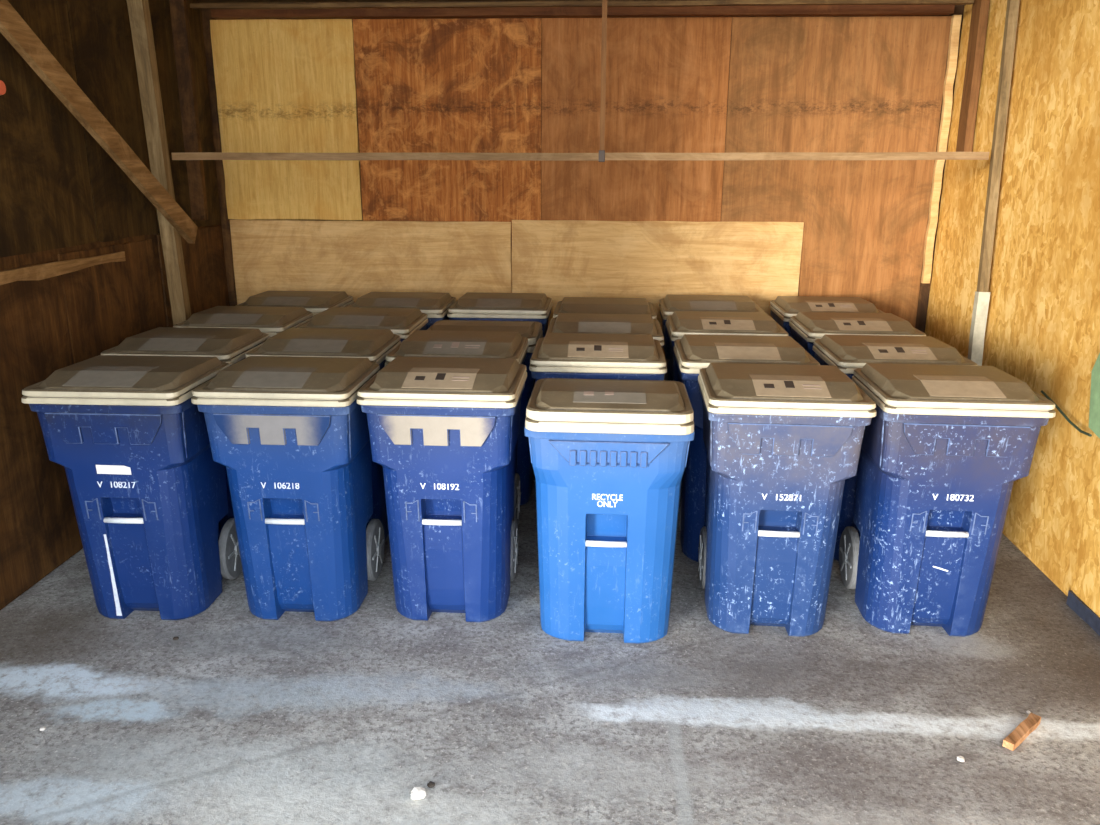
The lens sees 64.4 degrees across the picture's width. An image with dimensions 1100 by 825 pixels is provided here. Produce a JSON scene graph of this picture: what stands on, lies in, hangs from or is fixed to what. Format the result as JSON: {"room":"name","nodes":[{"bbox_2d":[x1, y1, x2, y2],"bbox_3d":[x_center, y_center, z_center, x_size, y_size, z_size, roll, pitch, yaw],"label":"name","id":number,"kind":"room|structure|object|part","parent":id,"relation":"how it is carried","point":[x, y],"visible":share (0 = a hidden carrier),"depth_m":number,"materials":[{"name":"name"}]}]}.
{"room":"bin storage shed","nodes":[
{"label":"bin storage shed","id":0,"kind":"room"},
{"bbox_2d":[0,0,228,608],"bbox_3d":[-2.570,-0.662,3.361,0.120,3.350,6.104,1,16,2],"label":"wall","id":1,"kind":"structure","parent":0,"point":[10,262],"depth_m":4.64,"materials":[{"name":"brown wood"}]},
{"bbox_2d":[0,261,82,609],"bbox_3d":[-2.494,0.137,3.917,0.010,1.494,1.350,1,16,2],"label":"plywood sheet","id":2,"kind":"object","parent":1,"relation":"attached to","point":[39,530],"visible":0.83,"depth_m":4.15,"materials":[{"name":"brown wood"}]},
{"bbox_2d":[0,0,97,257],"bbox_3d":[-2.488,-1.355,3.408,0.014,1.550,2.271,1,16,2],"label":"plywood sheet","id":3,"kind":"object","parent":1,"relation":"attached to","point":[46,202],"visible":0.9,"depth_m":4.20,"materials":[{"name":"brown wood"}]},
{"bbox_2d":[0,80,5,94],"bbox_3d":[-2.441,-1.442,3.869,0.020,0.070,0.070,1,16,3],"label":"reflector","id":4,"kind":"object","parent":3,"relation":"attached to","point":[2,85],"visible":1,"depth_m":3.88,"materials":[{"name":"plastic"}]},
{"bbox_2d":[0,251,125,284],"bbox_3d":[-2.461,-0.624,4.015,0.018,0.074,1.951,1,16,2],"label":"board","id":5,"kind":"object","parent":1,"relation":"attached to","point":[52,269],"visible":1,"depth_m":4.30,"materials":[{"name":"brown wood"}]},
{"bbox_2d":[57,239,161,363],"bbox_3d":[-2.445,-0.190,5.035,0.010,1.525,0.960,1,16,2],"label":"plywood sheet","id":6,"kind":"object","parent":1,"relation":"attached to","point":[107,304],"visible":0.49,"depth_m":4.84,"materials":[{"name":"brown wood"}]},
{"bbox_2d":[66,0,157,241],"bbox_3d":[-2.426,-1.732,4.838,0.014,1.511,0.670,1,16,2],"label":"plywood sheet","id":7,"kind":"object","parent":1,"relation":"attached to","point":[100,30],"visible":0.84,"depth_m":4.82,"materials":[{"name":"brown wood"}]},
{"bbox_2d":[148,0,220,232],"bbox_3d":[-2.392,-1.933,5.632,0.014,1.467,0.950,1,16,2],"label":"plywood sheet","id":8,"kind":"object","parent":1,"relation":"attached to","point":[160,14],"visible":0.45,"depth_m":5.65,"materials":[{"name":"brown wood"}]},
{"bbox_2d":[169,0,207,219],"bbox_3d":[-2.299,-1.948,5.556,0.095,1.410,0.054,1,16,3],"label":"stud","id":9,"kind":"object","parent":1,"relation":"attached to","point":[178,9],"visible":0.95,"depth_m":5.53,"materials":[{"name":"brown wood"}]},
{"bbox_2d":[157,225,227,326],"bbox_3d":[-2.401,-0.480,6.038,0.010,1.545,0.950,1,16,2],"label":"plywood sheet","id":10,"kind":"object","parent":1,"relation":"attached to","point":[204,258],"visible":0.29,"depth_m":6.01,"materials":[{"name":"brown wood"}]},
{"bbox_2d":[196,0,546,2],"bbox_3d":[-0.014,-2.131,2.839,5.350,0.435,6.200,1,16,3],"label":"ceiling","id":11,"kind":"structure","parent":0,"point":[200,1],"depth_m":5.86,"materials":[{"name":"brown wood"}]},
{"bbox_2d":[190,0,973,8],"bbox_3d":[0.135,-2.536,5.421,4.850,0.031,0.058,1,16,3],"label":"wooden beam","id":12,"kind":"structure","parent":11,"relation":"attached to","point":[712,2],"depth_m":5.40,"materials":[{"name":"brown wood"}]},
{"bbox_2d":[599,0,606,161],"bbox_3d":[0.301,-1.980,4.889,0.036,1.106,0.072,1,16,3],"label":"hanger","id":13,"kind":"object","parent":11,"relation":"hanging from","point":[604,2],"visible":0.99,"depth_m":4.93,"materials":[{"name":"metal"}]},
{"bbox_2d":[172,152,598,160],"bbox_3d":[-0.969,-1.498,5.111,2.535,0.050,0.062,1,16,4],"label":"rail","id":14,"kind":"object","parent":13,"relation":"attached to","point":[197,155],"visible":0.98,"depth_m":5.08,"materials":[{"name":"brown wood"}]},
{"bbox_2d":[605,152,989,160],"bbox_3d":[1.370,-1.454,4.951,2.146,0.054,0.062,1,16,4],"label":"rail","id":15,"kind":"object","parent":13,"relation":"attached to","point":[754,155],"visible":0.98,"depth_m":4.92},
{"bbox_2d":[0,479,1099,824],"bbox_3d":[-0.084,2.299,-0.602,18.000,0.200,15.600,1,16,3],"label":"floor","id":16,"kind":"structure","parent":0,"point":[241,718],"depth_m":3.22,"materials":[{"name":"concrete"}]},
{"bbox_2d":[21,355,241,619],"bbox_3d":[-1.808,0.323,3.982,0.652,1.126,0.724,1,16,2],"label":"bin","id":17,"kind":"object","parent":16,"relation":"on","point":[148,491],"visible":0.95,"depth_m":3.73,"materials":[{"name":"blue plastic"}]},
{"bbox_3d":[-1.809,-0.136,3.783,0.652,0.057,0.587,1,16,2],"label":"lid","id":18,"kind":"part","parent":17,"relation":"part of","materials":[{"name":"beige plastic"}]},
{"bbox_3d":[-1.809,-0.178,3.775,0.590,0.048,0.518,1,16,2],"label":"raised panel","id":19,"kind":"part","parent":17,"relation":"part of","materials":[{"name":"beige plastic"}]},
{"bbox_2d":[127,0,190,324],"bbox_3d":[-2.290,-1.042,5.269,0.090,3.065,0.263,1,16,3],"label":"wall post","id":20,"kind":"object","parent":16,"relation":"on","point":[138,10],"visible":0.51,"depth_m":5.05,"materials":[{"name":"brown wood"}]},
{"bbox_2d":[0,0,197,242],"bbox_3d":[-2.273,-1.470,4.293,0.045,1.410,2.024,1,16,3],"label":"diagonal brace","id":21,"kind":"object","parent":20,"relation":"attached to","point":[13,27],"visible":1,"depth_m":4.27,"materials":[{"name":"brown wood"}]},
{"bbox_2d":[101,327,269,533],"bbox_3d":[-1.853,0.125,4.689,0.652,1.126,0.724,1,16,3],"label":"bin","id":22,"kind":"object","parent":16,"relation":"on","point":[229,345],"visible":0.14,"depth_m":4.36,"materials":[{"name":"plastic"}]},
{"bbox_3d":[-1.854,-0.333,4.490,0.652,0.057,0.587,1,16,3],"label":"lid","id":23,"kind":"part","parent":22,"relation":"part of","materials":[{"name":"beige plastic"}]},
{"bbox_3d":[-1.854,-0.375,4.482,0.590,0.048,0.518,1,16,3],"label":"raised panel","id":24,"kind":"part","parent":22,"relation":"part of","materials":[{"name":"beige plastic"}]},
{"bbox_2d":[173,306,312,336],"bbox_3d":[-1.816,-0.079,5.420,0.652,1.126,0.724,1,16,3],"label":"bin","id":25,"kind":"object","parent":16,"relation":"on","point":[272,321],"visible":0.12,"depth_m":5.07,"materials":[{"name":"plastic"}]},
{"bbox_3d":[-1.817,-0.579,5.213,0.590,0.048,0.518,1,16,3],"label":"raised panel","id":26,"kind":"part","parent":25,"relation":"part of","materials":[{"name":"beige plastic"}]},
{"bbox_2d":[191,356,384,620],"bbox_3d":[-1.117,0.327,3.980,0.652,1.126,0.724,1,16,3],"label":"bin","id":27,"kind":"object","parent":16,"relation":"on","point":[290,434],"visible":0.98,"depth_m":3.71,"materials":[{"name":"plastic"}]},
{"bbox_3d":[-1.118,-0.132,3.781,0.652,0.057,0.587,1,16,3],"label":"lid","id":28,"kind":"part","parent":27,"relation":"part of","materials":[{"name":"beige plastic"}]},
{"bbox_3d":[-1.118,-0.174,3.773,0.590,0.048,0.518,1,16,3],"label":"raised panel","id":29,"kind":"part","parent":27,"relation":"part of","materials":[{"name":"beige plastic"}]},
{"bbox_2d":[236,291,353,316],"bbox_3d":[-1.721,-0.270,6.110,0.652,1.126,0.724,1,16,3],"label":"bin","id":30,"kind":"object","parent":16,"relation":"on","point":[315,302],"visible":0.11,"depth_m":5.77,"materials":[{"name":"plastic"}]},
{"bbox_3d":[-1.722,-0.771,5.903,0.590,0.048,0.518,1,16,3],"label":"raised panel","id":31,"kind":"part","parent":30,"relation":"part of","materials":[{"name":"beige plastic"}]},
{"bbox_2d":[245,328,400,537],"bbox_3d":[-1.142,0.132,4.676,0.652,1.126,0.724,1,16,3],"label":"bin","id":32,"kind":"object","parent":16,"relation":"on","point":[374,345],"visible":0.19,"depth_m":4.39,"materials":[{"name":"plastic"}]},
{"bbox_3d":[-1.144,-0.326,4.478,0.652,0.057,0.587,1,16,3],"label":"lid","id":33,"kind":"part","parent":32,"relation":"part of","materials":[{"name":"beige plastic"}]},
{"bbox_3d":[-1.144,-0.368,4.470,0.590,0.048,0.518,1,16,3],"label":"raised panel","id":34,"kind":"part","parent":32,"relation":"part of","materials":[{"name":"beige plastic"}]},
{"bbox_2d":[297,307,427,342],"bbox_3d":[-1.096,-0.066,5.388,0.652,1.126,0.724,1,16,3],"label":"bin","id":35,"kind":"object","parent":16,"relation":"on","point":[403,322],"visible":0.17,"depth_m":5.04,"materials":[{"name":"plastic"}]},
{"bbox_3d":[-1.098,-0.567,5.181,0.590,0.048,0.518,1,16,3],"label":"raised panel","id":36,"kind":"part","parent":35,"relation":"part of","materials":[{"name":"beige plastic"}]},
{"bbox_2d":[347,292,455,329],"bbox_3d":[-0.992,-0.258,6.077,0.652,1.126,0.724,1,16,3],"label":"bin","id":37,"kind":"object","parent":16,"relation":"on","point":[435,305],"visible":0.13,"depth_m":5.72,"materials":[{"name":"plastic"}]},
{"bbox_3d":[-0.994,-0.716,5.878,0.652,0.057,0.587,1,16,3],"label":"lid","id":38,"kind":"part","parent":37,"relation":"part of","materials":[{"name":"beige plastic"}]},
{"bbox_3d":[-0.993,-0.758,5.870,0.590,0.048,0.518,1,16,3],"label":"raised panel","id":39,"kind":"part","parent":37,"relation":"part of","materials":[{"name":"beige plastic"}]},
{"bbox_2d":[411,787,425,799],"bbox_3d":[-0.424,1.227,2.811,0.052,0.028,0.046,1,16,3],"label":"pebble","id":40,"kind":"object","parent":16,"relation":"on","point":[417,793],"visible":1,"depth_m":2.80,"materials":[{"name":"stone"}]},
{"bbox_2d":[427,781,434,787],"bbox_3d":[-0.391,1.220,2.862,0.027,0.014,0.024,-9,18,-29],"label":"pebble","id":41,"kind":"object","parent":16,"relation":"on","point":[430,784],"visible":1,"depth_m":2.86,"materials":[{"name":"stone"}]},
{"bbox_2d":[357,356,526,621],"bbox_3d":[-0.444,0.330,3.979,0.652,1.126,0.724,1,16,3],"label":"bin","id":42,"kind":"object","parent":16,"relation":"on","point":[444,431],"visible":1,"depth_m":3.69,"materials":[{"name":"plastic"}]},
{"bbox_3d":[-0.446,-0.128,3.780,0.652,0.057,0.587,1,16,3],"label":"lid","id":43,"kind":"part","parent":42,"relation":"part of","materials":[{"name":"beige plastic"}]},
{"bbox_3d":[-0.445,-0.170,3.772,0.590,0.048,0.518,1,16,3],"label":"raised panel","id":44,"kind":"part","parent":42,"relation":"part of","materials":[{"name":"beige plastic"}]},
{"bbox_2d":[385,330,528,524],"bbox_3d":[-0.454,0.147,4.636,0.652,1.126,0.724,1,16,3],"label":"bin","id":45,"kind":"object","parent":16,"relation":"on","point":[421,343],"visible":0.26,"depth_m":4.32,"materials":[{"name":"plastic"}]},
{"bbox_3d":[-0.455,-0.312,4.437,0.652,0.057,0.587,1,16,3],"label":"lid","id":46,"kind":"part","parent":45,"relation":"part of","materials":[{"name":"beige plastic"}]},
{"bbox_3d":[-0.455,-0.354,4.429,0.590,0.048,0.518,1,16,3],"label":"raised panel","id":47,"kind":"part","parent":45,"relation":"part of","materials":[{"name":"beige plastic"}]},
{"bbox_2d":[427,320,543,504],"bbox_3d":[-0.388,-0.029,5.358,0.676,1.078,0.734,1,16,3],"label":"bin","id":48,"kind":"object","parent":16,"relation":"on","point":[532,330],"visible":0.23,"depth_m":5.11,"materials":[{"name":"plastic"}]},
{"bbox_3d":[-0.390,-0.507,5.139,0.603,0.040,0.492,1,16,3],"label":"raised panel","id":49,"kind":"part","parent":48,"relation":"part of","materials":[{"name":"beige plastic"}]},
{"bbox_3d":[-0.391,-0.455,5.150,0.666,0.086,0.562,1,16,3],"label":"lid","id":50,"kind":"part","parent":48,"relation":"part of","materials":[{"name":"beige plastic"}]},
{"bbox_2d":[447,292,552,336],"bbox_3d":[-0.321,-0.251,6.066,0.652,1.126,0.724,1,16,3],"label":"bin","id":51,"kind":"object","parent":16,"relation":"on","point":[536,307],"visible":0.25,"depth_m":5.64,"materials":[{"name":"plastic"}]},
{"bbox_3d":[-0.323,-0.710,5.867,0.652,0.057,0.587,1,16,3],"label":"lid","id":52,"kind":"part","parent":51,"relation":"part of","materials":[{"name":"beige plastic"}]},
{"bbox_3d":[-0.323,-0.752,5.859,0.590,0.048,0.518,1,16,3],"label":"raised panel","id":53,"kind":"part","parent":51,"relation":"part of","materials":[{"name":"beige plastic"}]},
{"bbox_2d":[529,333,666,382],"bbox_3d":[0.244,0.167,4.576,0.652,1.126,0.724,1,16,3],"label":"bin","id":54,"kind":"object","parent":16,"relation":"on","point":[555,355],"visible":0.27,"depth_m":4.15,"materials":[{"name":"plastic"}]},
{"bbox_3d":[0.242,-0.333,4.369,0.590,0.048,0.518,1,16,3],"label":"raised panel","id":55,"kind":"part","parent":54,"relation":"part of","materials":[{"name":"beige plastic"}]},
{"bbox_2d":[546,313,663,346],"bbox_3d":[0.315,-0.010,5.214,0.652,1.126,0.724,1,16,3],"label":"bin","id":56,"kind":"object","parent":16,"relation":"on","point":[592,323],"visible":0.13,"depth_m":4.88,"materials":[{"name":"plastic"}]},
{"bbox_3d":[0.314,-0.511,5.007,0.590,0.048,0.518,1,16,3],"label":"raised panel","id":57,"kind":"part","parent":56,"relation":"part of","materials":[{"name":"beige plastic"}]},
{"bbox_2d":[553,297,656,318],"bbox_3d":[0.357,-0.193,5.873,0.652,1.125,0.724,1,16,3],"label":"bin","id":58,"kind":"object","parent":16,"relation":"on","point":[598,305],"visible":0.15,"depth_m":5.54,"materials":[{"name":"plastic"}]},
{"bbox_3d":[0.356,-0.694,5.665,0.590,0.048,0.518,1,16,3],"label":"raised panel","id":59,"kind":"part","parent":58,"relation":"part of","materials":[{"name":"beige plastic"}]},
{"bbox_2d":[524,378,694,643],"bbox_3d":[0.253,0.390,3.863,0.676,1.080,0.734,1,16,4],"label":"bin","id":60,"kind":"object","parent":16,"relation":"on","point":[609,456],"visible":1,"depth_m":3.57,"materials":[{"name":"blue plastic"}]},
{"bbox_3d":[0.249,-0.034,3.655,0.666,0.086,0.562,1,16,4],"label":"lid","id":61,"kind":"part","parent":60,"relation":"part of","materials":[{"name":"beige plastic"}]},
{"bbox_3d":[0.249,-0.086,3.644,0.603,0.040,0.492,1,16,4],"label":"raised panel","id":62,"kind":"part","parent":60,"relation":"part of","materials":[{"name":"beige plastic"}]},
{"bbox_2d":[659,295,763,380],"bbox_3d":[1.068,-0.228,6.009,0.652,1.126,0.724,1,16,4],"label":"bin","id":63,"kind":"object","parent":16,"relation":"on","point":[669,304],"visible":0.16,"depth_m":5.68,"materials":[{"name":"plastic"}]},
{"bbox_3d":[1.065,-0.687,5.811,0.652,0.057,0.587,1,16,4],"label":"lid","id":64,"kind":"part","parent":63,"relation":"part of","materials":[{"name":"beige plastic"}]},
{"bbox_3d":[1.066,-0.729,5.802,0.590,0.048,0.518,1,16,4],"label":"raised panel","id":65,"kind":"part","parent":63,"relation":"part of","materials":[{"name":"beige plastic"}]},
{"bbox_2d":[666,311,787,381],"bbox_3d":[1.023,-0.034,5.312,0.652,1.126,0.724,1,16,4],"label":"bin","id":66,"kind":"object","parent":16,"relation":"on","point":[680,323],"visible":0.24,"depth_m":4.96,"materials":[{"name":"plastic"}]},
{"bbox_3d":[1.021,-0.535,5.105,0.590,0.048,0.518,1,16,4],"label":"raised panel","id":67,"kind":"part","parent":66,"relation":"part of","materials":[{"name":"beige plastic"}]},
{"bbox_3d":[1.020,-0.493,5.113,0.652,0.057,0.587,1,16,4],"label":"lid","id":68,"kind":"part","parent":66,"relation":"part of","materials":[{"name":"beige plastic"}]},
{"bbox_2d":[673,334,819,561],"bbox_3d":[0.964,0.177,4.553,0.652,1.126,0.724,1,16,4],"label":"bin","id":69,"kind":"object","parent":16,"relation":"on","point":[693,352],"visible":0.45,"depth_m":4.30,"materials":[{"name":"plastic"}]},
{"bbox_3d":[0.962,-0.323,4.346,0.590,0.048,0.518,1,16,4],"label":"raised panel","id":70,"kind":"part","parent":69,"relation":"part of","materials":[{"name":"beige plastic"}]},
{"bbox_3d":[0.961,-0.281,4.354,0.652,0.057,0.587,1,16,4],"label":"lid","id":71,"kind":"part","parent":69,"relation":"part of","materials":[{"name":"beige plastic"}]},
{"bbox_2d":[698,363,875,636],"bbox_3d":[0.976,0.366,3.877,0.652,1.126,0.724,2,16,5],"label":"bin","id":72,"kind":"object","parent":16,"relation":"on","point":[782,442],"visible":1,"depth_m":3.59,"materials":[{"name":"plastic"}]},
{"bbox_3d":[0.973,-0.135,3.670,0.590,0.048,0.518,2,16,5],"label":"raised panel","id":73,"kind":"part","parent":72,"relation":"part of","materials":[{"name":"beige plastic"}]},
{"bbox_3d":[0.972,-0.093,3.678,0.652,0.057,0.587,2,16,5],"label":"lid","id":74,"kind":"part","parent":72,"relation":"part of","materials":[{"name":"beige plastic"}]},
{"bbox_2d":[769,296,884,337],"bbox_3d":[1.826,-0.212,5.965,0.652,1.126,0.724,1,16,4],"label":"bin","id":75,"kind":"object","parent":16,"relation":"on","point":[782,308],"visible":0.13,"depth_m":5.63,"materials":[{"name":"plastic"}]},
{"bbox_3d":[1.824,-0.671,5.766,0.652,0.057,0.587,1,16,4],"label":"lid","id":76,"kind":"part","parent":75,"relation":"part of","materials":[{"name":"beige plastic"}]},
{"bbox_3d":[1.824,-0.713,5.758,0.590,0.048,0.518,1,16,4],"label":"raised panel","id":77,"kind":"part","parent":75,"relation":"part of","materials":[{"name":"beige plastic"}]},
{"bbox_2d":[789,312,925,357],"bbox_3d":[1.784,-0.029,5.306,0.652,1.126,0.724,1,16,4],"label":"bin","id":78,"kind":"object","parent":16,"relation":"on","point":[806,327],"visible":0.2,"depth_m":4.96,"materials":[{"name":"plastic"}]},
{"bbox_3d":[1.782,-0.529,5.099,0.590,0.048,0.518,1,16,4],"label":"raised panel","id":79,"kind":"part","parent":78,"relation":"part of","materials":[{"name":"beige plastic"}]},
{"bbox_3d":[1.781,-0.487,5.107,0.652,0.057,0.587,1,16,4],"label":"lid","id":80,"kind":"part","parent":78,"relation":"part of","materials":[{"name":"beige plastic"}]},
{"bbox_2d":[812,334,977,560],"bbox_3d":[1.706,0.177,4.568,0.652,1.126,0.724,1,16,4],"label":"bin","id":81,"kind":"object","parent":16,"relation":"on","point":[848,353],"visible":0.17,"depth_m":4.27,"materials":[{"name":"plastic"}]},
{"bbox_3d":[1.704,-0.324,4.361,0.590,0.048,0.518,1,16,4],"label":"raised panel","id":82,"kind":"part","parent":81,"relation":"part of","materials":[{"name":"beige plastic"}]},
{"bbox_3d":[1.704,-0.282,4.369,0.652,0.057,0.587,1,16,4],"label":"lid","id":83,"kind":"part","parent":81,"relation":"part of","materials":[{"name":"beige plastic"}]},
{"bbox_2d":[839,363,1055,636],"bbox_3d":[1.677,0.368,3.884,0.652,1.126,0.724,2,16,5],"label":"bin","id":84,"kind":"object","parent":16,"relation":"on","point":[944,449],"visible":0.99,"depth_m":3.62,"materials":[{"name":"plastic"}]},
{"bbox_3d":[1.674,-0.133,3.678,0.590,0.048,0.518,2,16,5],"label":"raised panel","id":85,"kind":"part","parent":84,"relation":"part of","materials":[{"name":"beige plastic"}]},
{"bbox_3d":[1.674,-0.091,3.686,0.652,0.057,0.587,2,16,5],"label":"lid","id":86,"kind":"part","parent":84,"relation":"part of","materials":[{"name":"beige plastic"}]},
{"bbox_2d":[957,756,964,761],"bbox_3d":[1.409,1.190,2.997,0.027,0.016,0.026,1,16,3],"label":"pebble","id":87,"kind":"object","parent":16,"relation":"on","point":[959,758],"visible":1,"depth_m":2.99,"materials":[{"name":"stone"}]},
{"bbox_2d":[968,0,1019,365],"bbox_3d":[2.508,-0.969,5.015,0.080,3.104,0.306,1,16,3],"label":"wall post","id":88,"kind":"object","parent":16,"relation":"on","point":[982,296],"visible":0.68,"depth_m":4.93,"materials":[{"name":"paint"}]},
{"bbox_3d":[2.496,-0.070,5.181,0.074,1.284,0.142,1,16,3],"label":"post","id":89,"kind":"part","parent":88,"relation":"part of","materials":[{"name":"paint"}]},
{"bbox_3d":[2.521,-1.597,4.888,0.054,1.824,0.217,3,16,9],"label":"post","id":90,"kind":"part","parent":88,"relation":"part of","materials":[{"name":"brown wood"}]},
{"bbox_2d":[1002,713,1040,750],"bbox_3d":[1.697,1.145,3.133,0.240,0.028,0.039,-13,20,-40],"label":"scrap","id":91,"kind":"object","parent":16,"relation":"on","point":[1021,732],"visible":1,"depth_m":3.11,"materials":[{"name":"wood"}]},
{"bbox_2d":[200,0,964,332],"bbox_3d":[0.155,-1.442,6.203,5.236,3.350,0.120,1,16,3],"label":"wall","id":92,"kind":"structure","parent":0,"point":[924,291],"depth_m":6.07,"materials":[{"name":"brown wood"}]},
{"bbox_2d":[210,19,361,219],"bbox_3d":[-1.830,-2.027,6.098,0.988,1.333,0.012,1,16,3],"label":"plywood sheet","id":93,"kind":"object","parent":92,"relation":"attached to","point":[285,85],"visible":0.97,"depth_m":6.08,"materials":[{"name":"beige wood"}]},
{"bbox_2d":[230,220,511,304],"bbox_3d":[-1.296,-0.606,6.445,2.041,1.590,0.012,1,16,3],"label":"plywood sheet","id":94,"kind":"object","parent":92,"relation":"attached to","point":[356,258],"visible":0.39,"depth_m":6.29,"materials":[{"name":"beige wood"}]},
{"bbox_2d":[353,18,541,274],"bbox_3d":[-0.701,-1.236,6.245,1.277,2.918,0.012,1,16,3],"label":"plywood sheet","id":95,"kind":"object","parent":92,"relation":"attached to","point":[464,85],"visible":0.57,"depth_m":6.01,"materials":[{"name":"brown wood"}]},
{"bbox_2d":[211,5,954,19],"bbox_3d":[0.156,-2.636,5.740,4.850,0.060,0.096,1,16,3],"label":"roof beam","id":96,"kind":"structure","parent":92,"relation":"attached to","point":[769,10],"depth_m":5.70,"materials":[{"name":"brown wood"}]},
{"bbox_2d":[541,17,731,221],"bbox_3d":[0.565,-1.209,6.171,1.255,2.918,0.012,1,16,3],"label":"plywood sheet","id":97,"kind":"object","parent":92,"relation":"attached to","point":[667,79],"visible":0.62,"depth_m":5.94,"materials":[{"name":"brown wood"}]},
{"bbox_2d":[512,220,803,380],"bbox_3d":[0.742,-0.570,6.324,2.038,1.605,0.012,1,16,3],"label":"plywood sheet","id":98,"kind":"object","parent":92,"relation":"attached to","point":[652,261],"visible":0.34,"depth_m":6.17,"materials":[{"name":"beige wood"}]},
{"bbox_2d":[721,16,951,327],"bbox_3d":[1.896,-1.185,6.093,1.408,2.909,0.012,1,16,3],"label":"plywood sheet","id":99,"kind":"object","parent":92,"relation":"attached to","point":[797,84],"visible":0.56,"depth_m":5.90,"materials":[{"name":"brown wood"}]},
{"bbox_2d":[921,15,961,282],"bbox_3d":[2.622,-1.732,5.856,0.060,1.720,0.044,1,16,3],"label":"batten","id":100,"kind":"object","parent":99,"relation":"attached to","point":[956,19],"visible":0.97,"depth_m":5.83,"materials":[{"name":"brown wood"}]},
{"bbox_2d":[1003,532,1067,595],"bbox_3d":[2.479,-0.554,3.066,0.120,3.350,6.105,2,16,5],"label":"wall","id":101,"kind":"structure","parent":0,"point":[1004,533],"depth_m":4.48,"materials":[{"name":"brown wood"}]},
{"bbox_2d":[956,0,989,151],"bbox_3d":[2.597,-2.088,5.355,0.053,0.968,0.152,1,16,3],"label":"stud","id":102,"kind":"object","parent":101,"relation":"attached to","point":[980,8],"visible":0.85,"depth_m":5.33,"materials":[{"name":"brown wood"}]},
{"bbox_2d":[925,0,1041,365],"bbox_3d":[2.624,-1.040,5.476,0.012,2.968,1.154,2,16,5],"label":"plywood sheet","id":103,"kind":"object","parent":101,"relation":"attached to","point":[954,279],"visible":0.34,"depth_m":5.34,"materials":[{"name":"beige wood"}]},
{"bbox_2d":[989,0,1099,592],"bbox_3d":[2.517,-0.791,4.287,0.016,3.090,1.261,2,16,5],"label":"plywood sheet","id":104,"kind":"object","parent":101,"relation":"attached to","point":[1046,337],"visible":0.73,"depth_m":4.31,"materials":[{"name":"beige wood"}]},
{"bbox_2d":[1066,590,1099,635],"bbox_3d":[2.413,0.931,3.843,0.026,0.077,0.490,1,16,4],"label":"flashing","id":105,"kind":"object","parent":101,"relation":"attached to","point":[1074,602],"visible":1,"depth_m":3.94,"materials":[{"name":"grey metal"}]},
{"bbox_2d":[1071,437,1099,616],"bbox_3d":[2.399,-0.466,3.044,0.028,3.050,1.301,2,16,5],"label":"plywood sheet","id":106,"kind":"object","parent":101,"relation":"attached to","point":[1086,577],"visible":1,"depth_m":3.91,"materials":[{"name":"yellow wood"}]},
{"bbox_2d":[1041,353,1099,437],"bbox_3d":[2.397,-0.173,3.839,0.018,0.600,0.851,1,16,3],"label":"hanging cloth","id":107,"kind":"object","parent":106,"relation":"hanging from","point":[1094,411],"visible":0.95,"depth_m":3.84,"materials":[{"name":"green fabric"}]},
{"bbox_3d":[2.406,0.001,4.079,0.015,0.096,0.482,1,16,3],"label":"cord","id":108,"kind":"part","parent":107,"relation":"part of","materials":[{"name":"black"}]}
]}

